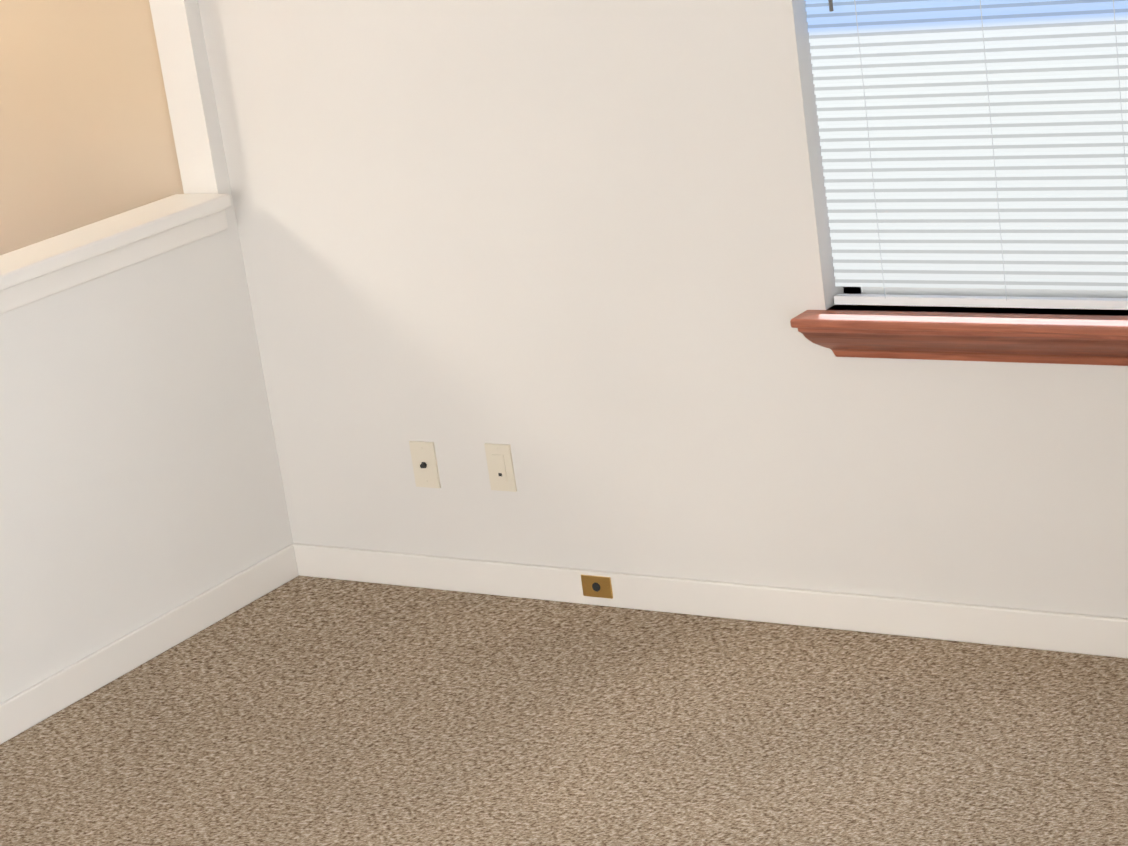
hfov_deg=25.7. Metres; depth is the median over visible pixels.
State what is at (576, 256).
wall
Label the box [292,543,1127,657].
baseboard
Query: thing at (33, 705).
baseboard
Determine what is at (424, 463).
outlet plate
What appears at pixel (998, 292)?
window
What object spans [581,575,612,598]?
cable wall plate
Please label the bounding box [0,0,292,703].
wall
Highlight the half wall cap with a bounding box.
[0,194,230,314]
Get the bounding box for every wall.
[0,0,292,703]
[0,0,1127,618]
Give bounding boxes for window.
[843,287,1127,297]
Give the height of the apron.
0.080 m
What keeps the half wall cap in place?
attached to the wall at (141, 483)
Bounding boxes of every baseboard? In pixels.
[0,544,299,744]
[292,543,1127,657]
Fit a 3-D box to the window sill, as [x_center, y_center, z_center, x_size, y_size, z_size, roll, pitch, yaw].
[0.886,-0.212,4.987,0.894,0.020,0.160,3,19,34]
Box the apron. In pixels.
[798,328,1127,365]
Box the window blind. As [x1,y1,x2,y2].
[804,0,1127,309]
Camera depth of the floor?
5.06 m
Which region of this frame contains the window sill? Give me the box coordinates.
[790,305,1127,335]
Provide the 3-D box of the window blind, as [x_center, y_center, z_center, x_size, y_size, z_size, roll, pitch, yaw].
[0.816,-0.825,4.835,0.786,1.241,0.045,3,19,34]
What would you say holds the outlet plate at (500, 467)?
attached to the wall at (576, 256)
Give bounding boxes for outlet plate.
[409,441,440,487]
[484,443,516,491]
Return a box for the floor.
[0,575,1127,845]

